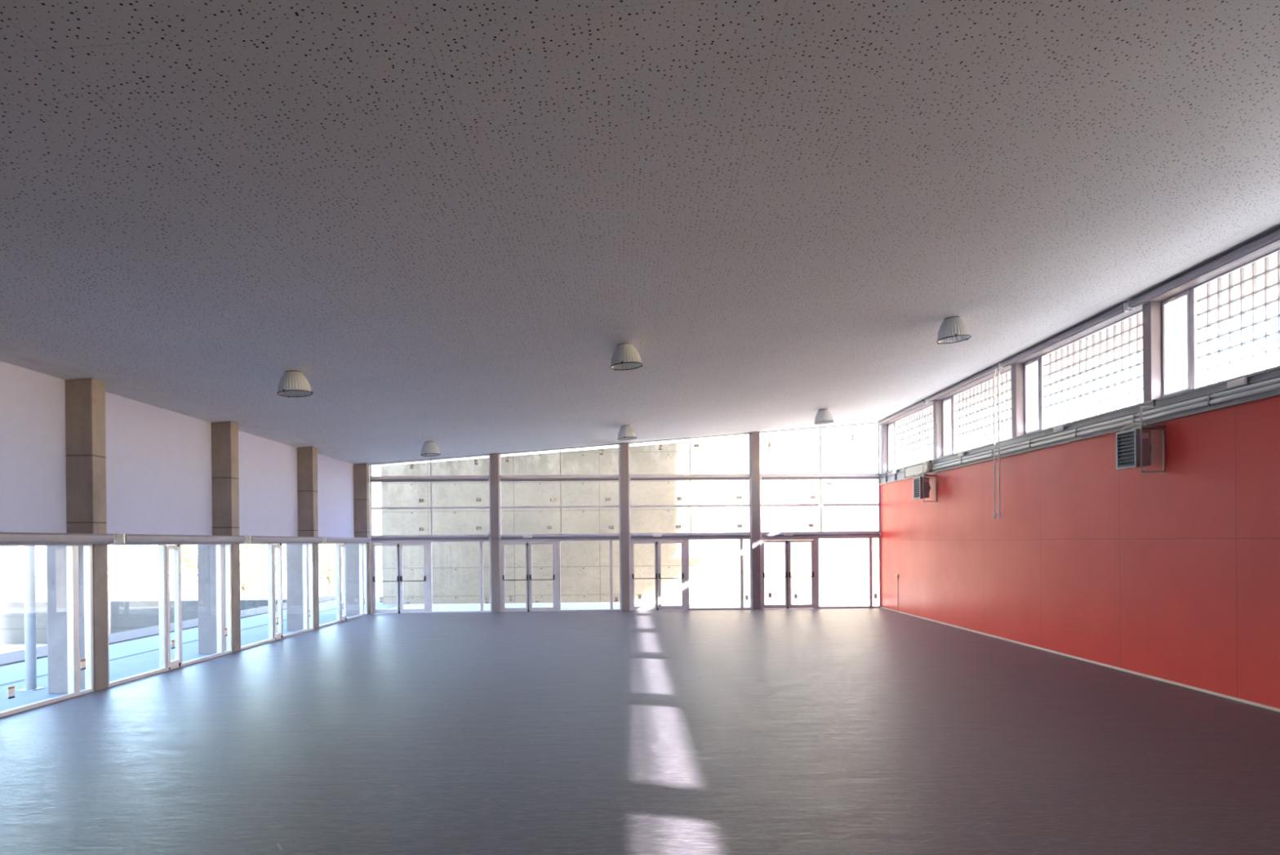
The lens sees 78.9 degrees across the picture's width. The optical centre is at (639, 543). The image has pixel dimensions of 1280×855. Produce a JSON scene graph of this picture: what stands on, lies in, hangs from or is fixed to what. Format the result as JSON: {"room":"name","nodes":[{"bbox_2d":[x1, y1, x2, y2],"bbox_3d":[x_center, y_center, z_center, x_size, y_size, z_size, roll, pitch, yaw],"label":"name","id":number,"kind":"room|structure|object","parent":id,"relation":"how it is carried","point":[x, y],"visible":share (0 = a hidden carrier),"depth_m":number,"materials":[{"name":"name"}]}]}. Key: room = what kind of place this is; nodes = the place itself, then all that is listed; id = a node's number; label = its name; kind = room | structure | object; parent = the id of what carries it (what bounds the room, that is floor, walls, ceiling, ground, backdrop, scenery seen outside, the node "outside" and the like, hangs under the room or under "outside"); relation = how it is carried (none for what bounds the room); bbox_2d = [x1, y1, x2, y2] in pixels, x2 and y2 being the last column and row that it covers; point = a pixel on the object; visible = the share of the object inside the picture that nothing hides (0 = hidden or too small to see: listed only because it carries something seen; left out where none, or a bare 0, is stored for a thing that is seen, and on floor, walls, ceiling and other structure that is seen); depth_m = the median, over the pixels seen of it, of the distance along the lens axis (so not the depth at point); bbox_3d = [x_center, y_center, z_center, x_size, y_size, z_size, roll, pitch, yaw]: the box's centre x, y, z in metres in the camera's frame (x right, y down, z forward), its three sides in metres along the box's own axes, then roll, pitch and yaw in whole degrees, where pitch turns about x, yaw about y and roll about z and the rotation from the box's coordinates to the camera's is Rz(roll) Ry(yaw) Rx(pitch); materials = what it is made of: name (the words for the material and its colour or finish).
{"room":"community hall","nodes":[
{"label":"community hall","id":0,"kind":"room"},
{"bbox_2d":[0,360,354,537],"bbox_3d":[-8.451,-1.286,11.315,0.120,2.300,24.700,-1,0,-1],"label":"wall","id":1,"kind":"structure","parent":0,"point":[158,460],"depth_m":13.30,"materials":[{"name":"white paint"}]},
{"bbox_2d":[0,0,1279,465],"bbox_3d":[-0.326,-3.103,11.638,16.270,1.379,25.100,-1,0,-1],"label":"ceiling","id":2,"kind":"structure","parent":0,"point":[451,218],"depth_m":6.96,"materials":[{"name":"white paint"}]},
{"bbox_2d":[276,370,313,397],"bbox_3d":[-5.348,-2.478,12.059,0.506,0.368,0.512,0,0,25],"label":"ceiling lamp","id":3,"kind":"object","parent":2,"relation":"attached to","point":[294,384],"visible":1,"depth_m":11.93,"materials":[{"name":"white plastic"}]},
{"bbox_2d":[420,441,440,456],"bbox_3d":[-5.468,-2.470,20.308,0.506,0.368,0.512,0,0,25],"label":"ceiling lamp","id":4,"kind":"object","parent":2,"relation":"attached to","point":[428,448],"visible":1,"depth_m":20.16,"materials":[{"name":"white plastic"}]},
{"bbox_2d":[610,342,642,370],"bbox_3d":[-0.213,-2.921,12.138,0.506,0.368,0.512,0,0,25],"label":"ceiling lamp","id":5,"kind":"object","parent":2,"relation":"attached to","point":[625,356],"visible":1,"depth_m":12.00,"materials":[{"name":"white plastic"}]},
{"bbox_2d":[617,425,636,439],"bbox_3d":[-0.343,-2.913,20.437,0.506,0.368,0.512,0,0,25],"label":"ceiling lamp","id":6,"kind":"object","parent":2,"relation":"attached to","point":[626,432],"visible":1,"depth_m":20.29,"materials":[{"name":"white plastic"}]},
{"bbox_2d":[814,408,834,424],"bbox_3d":[4.862,-3.362,20.568,0.506,0.368,0.512,0,0,25],"label":"ceiling lamp","id":7,"kind":"object","parent":2,"relation":"attached to","point":[823,415],"visible":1,"depth_m":20.42,"materials":[{"name":"white plastic"}]},
{"bbox_2d":[936,315,971,343],"bbox_3d":[4.933,-3.365,12.238,0.506,0.368,0.512,0,0,25],"label":"ceiling lamp","id":8,"kind":"object","parent":2,"relation":"attached to","point":[953,329],"visible":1,"depth_m":12.11,"materials":[{"name":"white plastic"}]},
{"bbox_2d":[0,607,1279,854],"bbox_3d":[-0.137,2.214,11.585,15.950,0.250,24.960,-1,0,-1],"label":"floor","id":9,"kind":"structure","parent":0,"point":[856,731],"depth_m":7.98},
{"bbox_2d":[0,544,93,717],"bbox_3d":[-7.995,1.063,9.543,0.138,2.205,3.690,-1,0,-1],"label":"window","id":10,"kind":"structure","parent":9,"relation":"on","point":[72,550],"depth_m":11.03,"materials":[{"name":"metal"}]},
{"bbox_2d":[0,532,115,544],"bbox_3d":[-7.896,-0.065,9.777,0.145,0.159,3.800,-1,0,-1],"label":"roller blind","id":11,"kind":"object","parent":10,"relation":"attached to","point":[6,538],"visible":1,"depth_m":10.45,"materials":[{"name":"fabric"}]},
{"bbox_2d":[106,540,232,686],"bbox_3d":[-8.058,1.052,13.533,0.138,2.205,3.690,-1,0,-1],"label":"window","id":12,"kind":"structure","parent":9,"relation":"on","point":[166,664],"depth_m":13.53,"materials":[{"name":"metal"}]},
{"bbox_2d":[115,533,245,543],"bbox_3d":[-7.959,-0.076,13.769,0.145,0.159,3.785,-1,0,-1],"label":"roller blind","id":13,"kind":"object","parent":12,"relation":"attached to","point":[120,538],"visible":1,"depth_m":13.28,"materials":[{"name":"fabric"}]},
{"bbox_2d":[239,542,313,649],"bbox_3d":[-8.121,1.042,17.522,0.138,2.205,3.690,-1,0,-1],"label":"window","id":14,"kind":"structure","parent":9,"relation":"on","point":[308,553],"depth_m":17.53,"materials":[{"name":"metal"}]},
{"bbox_2d":[245,535,323,543],"bbox_3d":[-8.021,-0.087,17.756,0.145,0.159,3.790,-1,0,-1],"label":"roller blind","id":15,"kind":"object","parent":14,"relation":"attached to","point":[249,539],"visible":0.87,"depth_m":17.35,"materials":[{"name":"metal"}]},
{"bbox_2d":[318,542,367,627],"bbox_3d":[-8.184,1.031,21.512,0.138,2.205,3.690,-1,0,-1],"label":"window","id":16,"kind":"structure","parent":9,"relation":"on","point":[340,567],"depth_m":21.52,"materials":[{"name":"metal"}]},
{"bbox_2d":[323,536,371,542],"bbox_3d":[-8.082,-0.097,21.588,0.145,0.159,3.475,-1,0,-1],"label":"roller blind","id":17,"kind":"object","parent":16,"relation":"attached to","point":[326,540],"visible":0.89,"depth_m":21.31,"materials":[{"name":"fabric"}]},
{"bbox_2d":[369,539,429,613],"bbox_3d":[-7.283,1.002,23.616,1.765,2.235,0.170,-1,0,-2],"label":"door","id":18,"kind":"structure","parent":9,"relation":"on","point":[373,544],"depth_m":23.61,"materials":[{"name":"metal"}]},
{"bbox_2d":[428,538,491,613],"bbox_3d":[-5.461,0.985,23.710,1.885,2.235,0.112,-1,0,-2],"label":"window","id":19,"kind":"structure","parent":9,"relation":"on","point":[482,606],"depth_m":23.69,"materials":[{"name":"metal"}]},
{"bbox_2d":[490,453,500,612],"bbox_3d":[-4.405,-0.324,23.740,0.244,4.834,0.240,-1,0,-2],"label":"steel post","id":20,"kind":"object","parent":9,"relation":"on","point":[495,502],"visible":1,"depth_m":23.62,"materials":[{"name":"metal"}]},
{"bbox_2d":[368,453,491,538],"bbox_3d":[-6.364,-1.414,23.658,3.650,2.580,0.140,-1,0,-2],"label":"window","id":21,"kind":"structure","parent":20,"relation":"attached to","point":[411,465],"depth_m":23.62,"materials":[{"name":"metal"}]},
{"bbox_2d":[368,478,489,514],"bbox_3d":[-6.357,-1.138,23.538,3.610,1.642,0.097,-1,0,-2],"label":"window rail","id":22,"kind":"object","parent":21,"relation":"attached to","point":[410,479],"visible":1,"depth_m":23.52,"materials":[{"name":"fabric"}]},
{"bbox_2d":[371,532,490,542],"bbox_3d":[-6.348,-0.165,23.538,3.610,0.292,0.104,-1,0,-2],"label":"steel beam","id":23,"kind":"structure","parent":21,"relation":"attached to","point":[483,538],"depth_m":23.52,"materials":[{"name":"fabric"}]},
{"bbox_2d":[498,443,621,537],"bbox_3d":[-2.445,-1.602,23.797,3.695,2.884,0.141,-1,0,-2],"label":"window","id":24,"kind":"structure","parent":20,"relation":"attached to","point":[500,476],"depth_m":23.76,"materials":[{"name":"metal"}]},
{"bbox_2d":[498,477,620,531],"bbox_3d":[-2.437,-1.173,23.677,3.655,1.642,0.097,-1,0,-2],"label":"window rail","id":25,"kind":"object","parent":24,"relation":"attached to","point":[544,478],"visible":1,"depth_m":23.66,"materials":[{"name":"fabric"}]},
{"bbox_2d":[499,534,620,538],"bbox_3d":[-2.429,-0.193,23.687,3.655,0.091,0.084,-1,0,-2],"label":"steel beam","id":26,"kind":"structure","parent":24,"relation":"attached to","point":[532,536],"depth_m":23.65,"materials":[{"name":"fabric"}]},
{"bbox_2d":[523,534,531,537],"bbox_3d":[-3.412,-0.215,23.558,0.260,0.090,0.066,-1,0,-2],"label":"emergency light","id":27,"kind":"object","parent":26,"relation":"attached to","point":[524,535],"visible":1,"depth_m":23.53,"materials":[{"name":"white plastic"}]},
{"bbox_2d":[499,538,558,612],"bbox_3d":[-3.386,0.967,23.754,1.765,2.235,0.171,-1,0,-2],"label":"door","id":28,"kind":"structure","parent":9,"relation":"on","point":[528,579],"depth_m":23.75,"materials":[{"name":"metal"}]},
{"bbox_2d":[557,537,621,611],"bbox_3d":[-1.541,0.950,23.849,1.930,2.235,0.112,-1,0,-2],"label":"window","id":29,"kind":"structure","parent":9,"relation":"on","point":[611,540],"depth_m":23.83,"materials":[{"name":"metal"}]},
{"bbox_2d":[620,442,629,610],"bbox_3d":[-0.464,-0.512,23.880,0.244,5.138,0.240,-1,0,-2],"label":"steel post","id":30,"kind":"object","parent":9,"relation":"on","point":[624,446],"visible":1,"depth_m":23.76,"materials":[{"name":"metal"}]},
{"bbox_2d":[629,537,687,610],"bbox_3d":[0.556,0.931,23.894,1.765,2.235,0.170,-1,0,-2],"label":"door","id":31,"kind":"structure","parent":9,"relation":"on","point":[657,578],"depth_m":23.89,"materials":[{"name":"metal"}]},
{"bbox_2d":[686,536,751,609],"bbox_3d":[2.442,0.913,23.991,2.010,2.235,0.112,-1,0,-2],"label":"window","id":32,"kind":"structure","parent":9,"relation":"on","point":[749,537],"depth_m":23.97,"materials":[{"name":"metal"}]},
{"bbox_2d":[751,431,760,608],"bbox_3d":[3.557,-0.704,24.022,0.244,5.449,0.240,-1,0,-2],"label":"steel post","id":33,"kind":"object","parent":9,"relation":"on","point":[755,500],"visible":1,"depth_m":23.90,"materials":[{"name":"metal"}]},
{"bbox_2d":[627,432,751,537],"bbox_3d":[1.536,-1.794,23.938,3.775,3.195,0.140,-1,0,-2],"label":"window","id":34,"kind":"structure","parent":33,"relation":"attached to","point":[690,505],"depth_m":23.91,"materials":[{"name":"metal"}]},
{"bbox_2d":[629,476,751,529],"bbox_3d":[1.545,-1.210,23.819,3.735,1.642,0.097,-1,0,-2],"label":"window rail","id":35,"kind":"object","parent":34,"relation":"attached to","point":[678,477],"visible":1,"depth_m":23.80,"materials":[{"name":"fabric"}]},
{"bbox_2d":[629,533,751,537],"bbox_3d":[1.554,-0.229,23.828,3.735,0.091,0.084,-1,0,-2],"label":"steel beam","id":36,"kind":"structure","parent":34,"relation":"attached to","point":[713,535],"depth_m":23.79,"materials":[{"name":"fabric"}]},
{"bbox_2d":[653,533,661,536],"bbox_3d":[0.520,-0.251,23.697,0.260,0.090,0.066,-1,0,-2],"label":"emergency light","id":37,"kind":"object","parent":36,"relation":"attached to","point":[654,535],"visible":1,"depth_m":23.67,"materials":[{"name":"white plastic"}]},
{"bbox_2d":[759,422,880,536],"bbox_3d":[5.554,-1.985,24.080,3.770,3.505,0.140,-1,0,-2],"label":"window","id":38,"kind":"structure","parent":33,"relation":"attached to","point":[820,504],"depth_m":24.06,"materials":[{"name":"metal"}]},
{"bbox_2d":[760,475,881,528],"bbox_3d":[5.565,-1.246,23.962,3.730,1.642,0.097,-1,0,-2],"label":"window rail","id":39,"kind":"object","parent":38,"relation":"attached to","point":[812,477],"visible":1,"depth_m":23.95,"materials":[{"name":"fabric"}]},
{"bbox_2d":[760,533,880,537],"bbox_3d":[5.574,-0.266,23.971,3.730,0.091,0.084,-1,0,-2],"label":"steel beam","id":40,"kind":"structure","parent":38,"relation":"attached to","point":[807,534],"depth_m":23.95,"materials":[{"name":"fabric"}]},
{"bbox_2d":[784,532,792,535],"bbox_3d":[4.552,-0.288,23.840,0.260,0.090,0.066,-1,0,-2],"label":"emergency light","id":41,"kind":"object","parent":40,"relation":"attached to","point":[785,533],"visible":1,"depth_m":23.81,"materials":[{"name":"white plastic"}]},
{"bbox_2d":[760,536,817,608],"bbox_3d":[4.579,0.894,24.037,1.765,2.235,0.170,-1,0,-2],"label":"door","id":42,"kind":"structure","parent":9,"relation":"on","point":[787,540],"depth_m":24.03,"materials":[{"name":"metal"}]},
{"bbox_2d":[816,535,880,608],"bbox_3d":[6.461,0.877,24.133,2.005,2.235,0.112,-1,0,-2],"label":"window","id":43,"kind":"structure","parent":9,"relation":"on","point":[870,555],"depth_m":24.11,"materials":[{"name":"metal"}]},
{"bbox_2d":[880,395,1279,708],"bbox_3d":[7.809,0.217,11.695,0.300,4.000,24.940,-1,0,-1],"label":"wall","id":44,"kind":"structure","parent":0,"point":[1173,574],"depth_m":12.39,"materials":[{"name":"red paint"}]},
{"bbox_2d":[896,573,897,601],"bbox_3d":[7.480,1.439,22.624,0.036,1.100,0.090,-1,0,-1],"label":"wall switch","id":45,"kind":"object","parent":44,"relation":"attached to","point":[896,574],"visible":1,"depth_m":22.62,"materials":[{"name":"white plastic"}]},
{"bbox_2d":[913,459,937,501],"bbox_3d":[7.300,-1.592,19.953,0.425,1.060,0.500,-1,0,-1],"label":"heater","id":46,"kind":"object","parent":44,"relation":"attached to","point":[922,487],"visible":0.98,"depth_m":19.76,"materials":[{"name":"grey metal"}]},
{"bbox_2d":[913,478,919,497],"bbox_3d":[7.112,-1.419,19.961,0.045,0.472,0.390,-1,0,-1],"label":"grille","id":47,"kind":"object","parent":46,"relation":"attached to","point":[916,481],"depth_m":20.07,"materials":[{"name":"grey metal"}]},
{"bbox_2d":[878,365,1279,484],"bbox_3d":[7.709,-1.957,11.682,0.260,0.350,24.930,-1,0,-1],"label":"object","id":48,"kind":"structure","parent":44,"relation":"on","point":[887,477],"depth_m":12.39,"materials":[{"name":"grey metal"}]},
{"bbox_2d":[880,424,888,472],"bbox_3d":[7.542,-2.910,23.989,0.200,1.490,0.190,-1,0,-1],"label":"window post","id":49,"kind":"object","parent":48,"relation":"on","point":[884,428],"visible":0.76,"depth_m":23.89,"materials":[{"name":"grey paint"}]},
{"bbox_2d":[887,404,933,471],"bbox_3d":[7.680,-2.916,21.911,0.140,1.510,4.250,-1,0,-1],"label":"window","id":50,"kind":"structure","parent":48,"relation":"on","point":[906,459],"depth_m":22.25,"materials":[{"name":"glass"}]},
{"bbox_2d":[877,398,928,424],"bbox_3d":[7.397,-3.699,22.084,0.114,0.125,3.770,-1,0,-1],"label":"roller blind","id":51,"kind":"object","parent":50,"relation":"attached to","point":[922,402],"visible":0.98,"depth_m":21.73,"materials":[{"name":"fabric"}]},
{"bbox_2d":[905,460,933,476],"bbox_3d":[7.357,-1.977,20.663,0.158,0.275,1.800,-1,0,-1],"label":"duct cover","id":52,"kind":"object","parent":48,"relation":"attached to","point":[912,471],"visible":0.98,"depth_m":20.50,"materials":[{"name":"metal"}]},
{"bbox_2d":[933,400,942,458],"bbox_3d":[7.608,-2.899,19.839,0.200,1.490,0.190,-1,0,-1],"label":"window post","id":53,"kind":"object","parent":48,"relation":"on","point":[937,404],"visible":0.76,"depth_m":19.74,"materials":[{"name":"grey paint"}]},
{"bbox_2d":[957,452,964,457],"bbox_3d":[7.472,-2.068,18.114,0.040,0.090,0.300,-1,0,-1],"label":"light","id":54,"kind":"object","parent":48,"relation":"attached to","point":[962,454],"visible":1,"depth_m":18.06,"materials":[{"name":"white plastic"}]},
{"bbox_2d":[942,368,1012,456],"bbox_3d":[7.745,-2.905,17.801,0.140,1.510,4.170,-1,0,-1],"label":"window","id":55,"kind":"structure","parent":48,"relation":"on","point":[949,404],"depth_m":18.10,"materials":[{"name":"glass"}]},
{"bbox_2d":[925,363,1003,518],"bbox_3d":[7.432,-2.142,18.138,0.196,3.218,3.970,-1,0,-1],"label":"roller blind","id":56,"kind":"object","parent":55,"relation":"attached to","point":[995,368],"visible":0.94,"depth_m":17.00,"materials":[{"name":"metal"}]},
{"bbox_2d":[1011,363,1024,437],"bbox_3d":[7.672,-2.888,15.770,0.200,1.490,0.190,-1,0,-1],"label":"window post","id":57,"kind":"object","parent":48,"relation":"on","point":[1017,369],"visible":0.76,"depth_m":15.68,"materials":[{"name":"grey metal"}]},
{"bbox_2d":[1053,425,1064,432],"bbox_3d":[7.537,-2.057,14.015,0.040,0.090,0.300,-1,0,-1],"label":"light","id":58,"kind":"object","parent":48,"relation":"attached to","point":[1059,428],"visible":1,"depth_m":13.97,"materials":[{"name":"white plastic"}]},
{"bbox_2d":[1053,426,1062,431],"bbox_3d":[7.520,-2.057,14.015,0.006,0.060,0.260,-1,0,-1],"label":"diffuser","id":59,"kind":"object","parent":58,"relation":"attached to","point":[1059,428],"depth_m":13.99,"materials":[{"name":"plastic"}]},
{"bbox_2d":[1024,310,1142,434],"bbox_3d":[7.808,-2.894,13.747,0.140,1.510,4.140,-1,0,-1],"label":"window","id":60,"kind":"structure","parent":48,"relation":"on","point":[1035,418],"depth_m":13.84,"materials":[{"name":"glass"}]},
{"bbox_2d":[997,302,1129,517],"bbox_3d":[7.496,-2.131,14.089,0.196,3.218,4.010,-1,0,-1],"label":"roller blind","id":61,"kind":"object","parent":60,"relation":"attached to","point":[1122,308],"visible":0.95,"depth_m":13.99,"materials":[{"name":"metal"}]},
{"bbox_2d":[932,382,1279,470],"bbox_3d":[7.575,-1.844,9.450,0.078,0.119,20.430,-1,0,-1],"label":"conduit","id":62,"kind":"object","parent":48,"relation":"attached to","point":[1210,402],"visible":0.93,"depth_m":11.77,"materials":[{"name":"grey metal"}]},
{"bbox_2d":[932,377,1279,466],"bbox_3d":[7.577,-1.956,9.450,0.072,0.098,20.430,-1,0,-1],"label":"conduit","id":63,"kind":"object","parent":48,"relation":"attached to","point":[1213,395],"visible":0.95,"depth_m":11.81,"materials":[{"name":"grey metal"}]},
{"bbox_2d":[1142,301,1162,402],"bbox_3d":[7.735,-2.878,11.730,0.200,1.490,0.190,-1,0,-1],"label":"window post","id":64,"kind":"object","parent":48,"relation":"on","point":[1152,310],"visible":0.76,"depth_m":11.64,"materials":[{"name":"grey metal"}]},
{"bbox_2d":[1161,248,1279,396],"bbox_3d":[7.872,-2.883,9.697,0.140,1.510,4.160,-1,0,-1],"label":"window","id":65,"kind":"structure","parent":48,"relation":"on","point":[1181,342],"depth_m":10.78,"materials":[{"name":"glass"}]},
{"bbox_2d":[1127,228,1279,308],"bbox_3d":[7.586,-3.667,10.051,0.114,0.125,3.900,-1,0,-1],"label":"steel beam","id":66,"kind":"structure","parent":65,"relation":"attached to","point":[1273,237],"depth_m":10.32,"materials":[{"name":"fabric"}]},
{"bbox_2d":[1226,377,1247,388],"bbox_3d":[7.601,-2.046,9.915,0.040,0.090,0.300,-1,0,-1],"label":"light","id":67,"kind":"object","parent":48,"relation":"attached to","point":[1243,380],"visible":1,"depth_m":9.88,"materials":[{"name":"white plastic"}]},
{"bbox_2d":[1226,377,1244,386],"bbox_3d":[7.584,-2.046,9.915,0.006,0.060,0.260,-1,0,-1],"label":"diffuser","id":68,"kind":"object","parent":67,"relation":"attached to","point":[1237,382],"depth_m":9.91,"materials":[{"name":"plastic"}]},
{"bbox_2d":[880,606,1279,711],"bbox_3d":[7.669,2.001,11.697,0.012,0.035,24.920,-1,0,-1],"label":"baseboard","id":69,"kind":"structure","parent":44,"relation":"attached to","point":[975,631],"depth_m":12.34,"materials":[{"name":"grey metal"}]},
{"bbox_2d":[1115,399,1165,472],"bbox_3d":[7.432,-1.569,11.574,0.425,1.060,0.500,-1,0,-1],"label":"heater","id":70,"kind":"object","parent":44,"relation":"attached to","point":[1133,445],"visible":0.99,"depth_m":11.38,"materials":[{"name":"grey metal"}]},
{"bbox_2d":[1116,432,1134,466],"bbox_3d":[7.243,-1.397,11.582,0.045,0.472,0.390,-1,0,-1],"label":"grille","id":71,"kind":"object","parent":70,"relation":"attached to","point":[1125,441],"depth_m":11.64,"materials":[{"name":"grey metal"}]},
{"bbox_2d":[880,227,1279,425],"bbox_3d":[7.748,-3.732,11.683,0.250,0.218,24.940,-1,0,-1],"label":"beam","id":72,"kind":"structure","parent":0,"point":[1276,246],"depth_m":12.25,"materials":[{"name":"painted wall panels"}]},
{"bbox_2d":[900,253,1277,421],"bbox_3d":[0.597,-3.348,11.652,20.220,1.936,25.700,-1,0,-1],"label":"metal grille","id":73,"kind":"structure","parent":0,"point":[1273,259],"depth_m":14.12,"materials":[{"name":"grey metal"}]},
{"label":"outside","id":74,"kind":"structure","parent":0,"visible":0},
{"bbox_2d":[0,566,382,653],"bbox_3d":[-51.887,4.107,39.200,77.400,0.340,160.000,-1,0,-1],"label":"ground","id":75,"kind":"structure","parent":74,"point":[323,585],"depth_m":53.78,"materials":[{"name":"grey concrete"}]},
{"bbox_2d":[108,592,111,633],"bbox_3d":[-19.323,2.735,28.307,0.130,1.880,0.130,-1,0,-1],"label":"bollard","id":76,"kind":"object","parent":75,"relation":"on","point":[109,603],"visible":0.29,"depth_m":28.28,"materials":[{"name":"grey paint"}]},
{"bbox_2d":[0,599,286,644],"bbox_3d":[-29.278,2.993,28.701,32.300,1.540,0.300,-1,0,-1],"label":"wall","id":77,"kind":"structure","parent":75,"relation":"on","point":[126,615],"depth_m":28.71,"materials":[{"name":"concrete"}]},
{"bbox_2d":[0,543,286,597],"bbox_3d":[-36.940,-0.154,59.426,20.600,7.800,8.600,-1,0,-1],"label":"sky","id":78,"kind":"structure","parent":75,"relation":"on","point":[133,569],"depth_m":55.43,"materials":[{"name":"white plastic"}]},
{"bbox_2d":[0,546,9,563],"bbox_3d":[-45.060,0.531,55.225,0.620,1.800,0.030,-1,0,-1],"label":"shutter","id":79,"kind":"object","parent":78,"relation":"hanging from","point":[4,550],"depth_m":55.21,"materials":[{"name":"white"}]},
{"bbox_2d":[9,545,19,563],"bbox_3d":[-44.380,0.525,55.236,0.620,1.800,0.030,-1,0,-1],"label":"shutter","id":80,"kind":"object","parent":78,"relation":"hanging from","point":[14,549],"depth_m":55.23,"materials":[{"name":"white"}]},
{"bbox_2d":[44,545,46,563],"bbox_3d":[-41.960,0.503,55.274,0.620,1.800,0.030,-1,0,-1],"label":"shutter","id":81,"kind":"object","parent":78,"relation":"hanging from","point":[45,546],"depth_m":55.25,"materials":[{"name":"white"}]},
{"bbox_2d":[133,544,142,562],"bbox_3d":[-35.761,0.447,55.371,0.620,1.800,0.030,-1,0,-1],"label":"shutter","id":82,"kind":"object","parent":78,"relation":"hanging from","point":[137,548],"depth_m":55.36,"materials":[{"name":"white"}]},
{"bbox_2d":[142,544,151,562],"bbox_3d":[-35.081,0.441,55.382,0.620,1.800,0.030,-1,0,-1],"label":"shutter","id":83,"kind":"object","parent":78,"relation":"hanging from","point":[146,548],"depth_m":55.36,"materials":[{"name":"white"}]},
{"bbox_2d":[186,544,195,561],"bbox_3d":[-31.982,0.413,55.430,0.620,1.800,0.030,-1,0,-1],"label":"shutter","id":84,"kind":"object","parent":78,"relation":"hanging from","point":[193,557],"depth_m":55.42,"materials":[{"name":"white"}]},
{"bbox_2d":[171,543,257,582],"bbox_3d":[-22.156,1.135,40.656,3.954,5.084,3.974,-1,0,-1],"label":"tree","id":85,"kind":"object","parent":75,"relation":"on","point":[184,558],"visible":0.12,"depth_m":40.01,"materials":[{"name":"green plant"}]},
{"bbox_2d":[240,543,283,599],"bbox_3d":[-19.166,1.423,37.712,3.394,4.473,3.436,-1,0,-1],"label":"tree","id":86,"kind":"object","parent":75,"relation":"on","point":[245,587],"visible":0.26,"depth_m":37.60,"materials":[{"name":"green plant"}]},
{"bbox_2d":[318,543,342,595],"bbox_3d":[-17.481,1.188,43.707,3.802,4.877,3.744,-1,0,-1],"label":"tree","id":87,"kind":"object","parent":75,"relation":"on","point":[330,576],"visible":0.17,"depth_m":43.59,"materials":[{"name":"green plant"}]},
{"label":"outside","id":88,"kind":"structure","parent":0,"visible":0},
{"bbox_2d":[375,586,878,610],"bbox_3d":[22.585,2.034,72.400,72.600,0.560,95.940,-1,0,-1],"label":"ground","id":89,"kind":"structure","parent":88,"point":[693,604],"depth_m":26.57,"materials":[{"name":"concrete"}]},
{"bbox_2d":[0,592,396,711],"bbox_3d":[-10.431,2.364,10.844,4.640,0.300,46.000,-1,0,-1],"label":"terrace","id":90,"kind":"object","parent":89,"relation":"on","point":[128,666],"depth_m":15.09,"materials":[{"name":"concrete"}]},
{"bbox_2d":[17,545,44,690],"bbox_3d":[-9.206,-0.050,11.737,0.240,4.500,0.240,-1,0,-1],"label":"post","id":91,"kind":"object","parent":90,"relation":"on","point":[29,578],"visible":0.46,"depth_m":11.69,"materials":[{"name":"white metal"}]},
{"bbox_2d":[46,377,108,693],"bbox_3d":[-8.340,-0.114,11.530,0.687,4.614,0.300,-1,0,-1],"label":"concrete column","id":92,"kind":"structure","parent":90,"relation":"on","point":[85,398],"depth_m":11.38,"materials":[{"name":"grey concrete"}]},
{"bbox_2d":[0,592,342,666],"bbox_3d":[-12.101,2.214,10.767,1.200,0.030,45.900,-1,0,-1],"label":"gravel strip","id":93,"kind":"object","parent":90,"relation":"on","point":[18,655],"visible":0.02,"depth_m":18.88,"materials":[{"name":"white gravel"}]},
{"bbox_2d":[0,598,378,685],"bbox_3d":[-9.932,2.209,10.851,0.100,0.005,46.000,-1,0,-1],"label":"channel","id":94,"kind":"object","parent":90,"relation":"on","point":[376,598],"depth_m":15.51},
{"bbox_2d":[197,421,240,653],"bbox_3d":[-8.403,-0.117,15.520,0.687,4.599,0.300,-1,0,-1],"label":"concrete column","id":95,"kind":"structure","parent":90,"relation":"on","point":[224,434],"depth_m":15.37,"materials":[{"name":"grey concrete"}]},
{"bbox_2d":[285,446,319,631],"bbox_3d":[-8.465,-0.120,19.509,0.687,4.584,0.300,-1,0,-1],"label":"concrete column","id":96,"kind":"structure","parent":90,"relation":"on","point":[307,456],"depth_m":19.36,"materials":[{"name":"grey concrete"}]},
{"bbox_2d":[346,462,370,615],"bbox_3d":[-8.528,-0.124,23.476,0.687,4.569,0.255,-1,0,-1],"label":"concrete column","id":97,"kind":"structure","parent":90,"relation":"on","point":[361,471],"depth_m":23.35,"materials":[{"name":"grey concrete"}]},
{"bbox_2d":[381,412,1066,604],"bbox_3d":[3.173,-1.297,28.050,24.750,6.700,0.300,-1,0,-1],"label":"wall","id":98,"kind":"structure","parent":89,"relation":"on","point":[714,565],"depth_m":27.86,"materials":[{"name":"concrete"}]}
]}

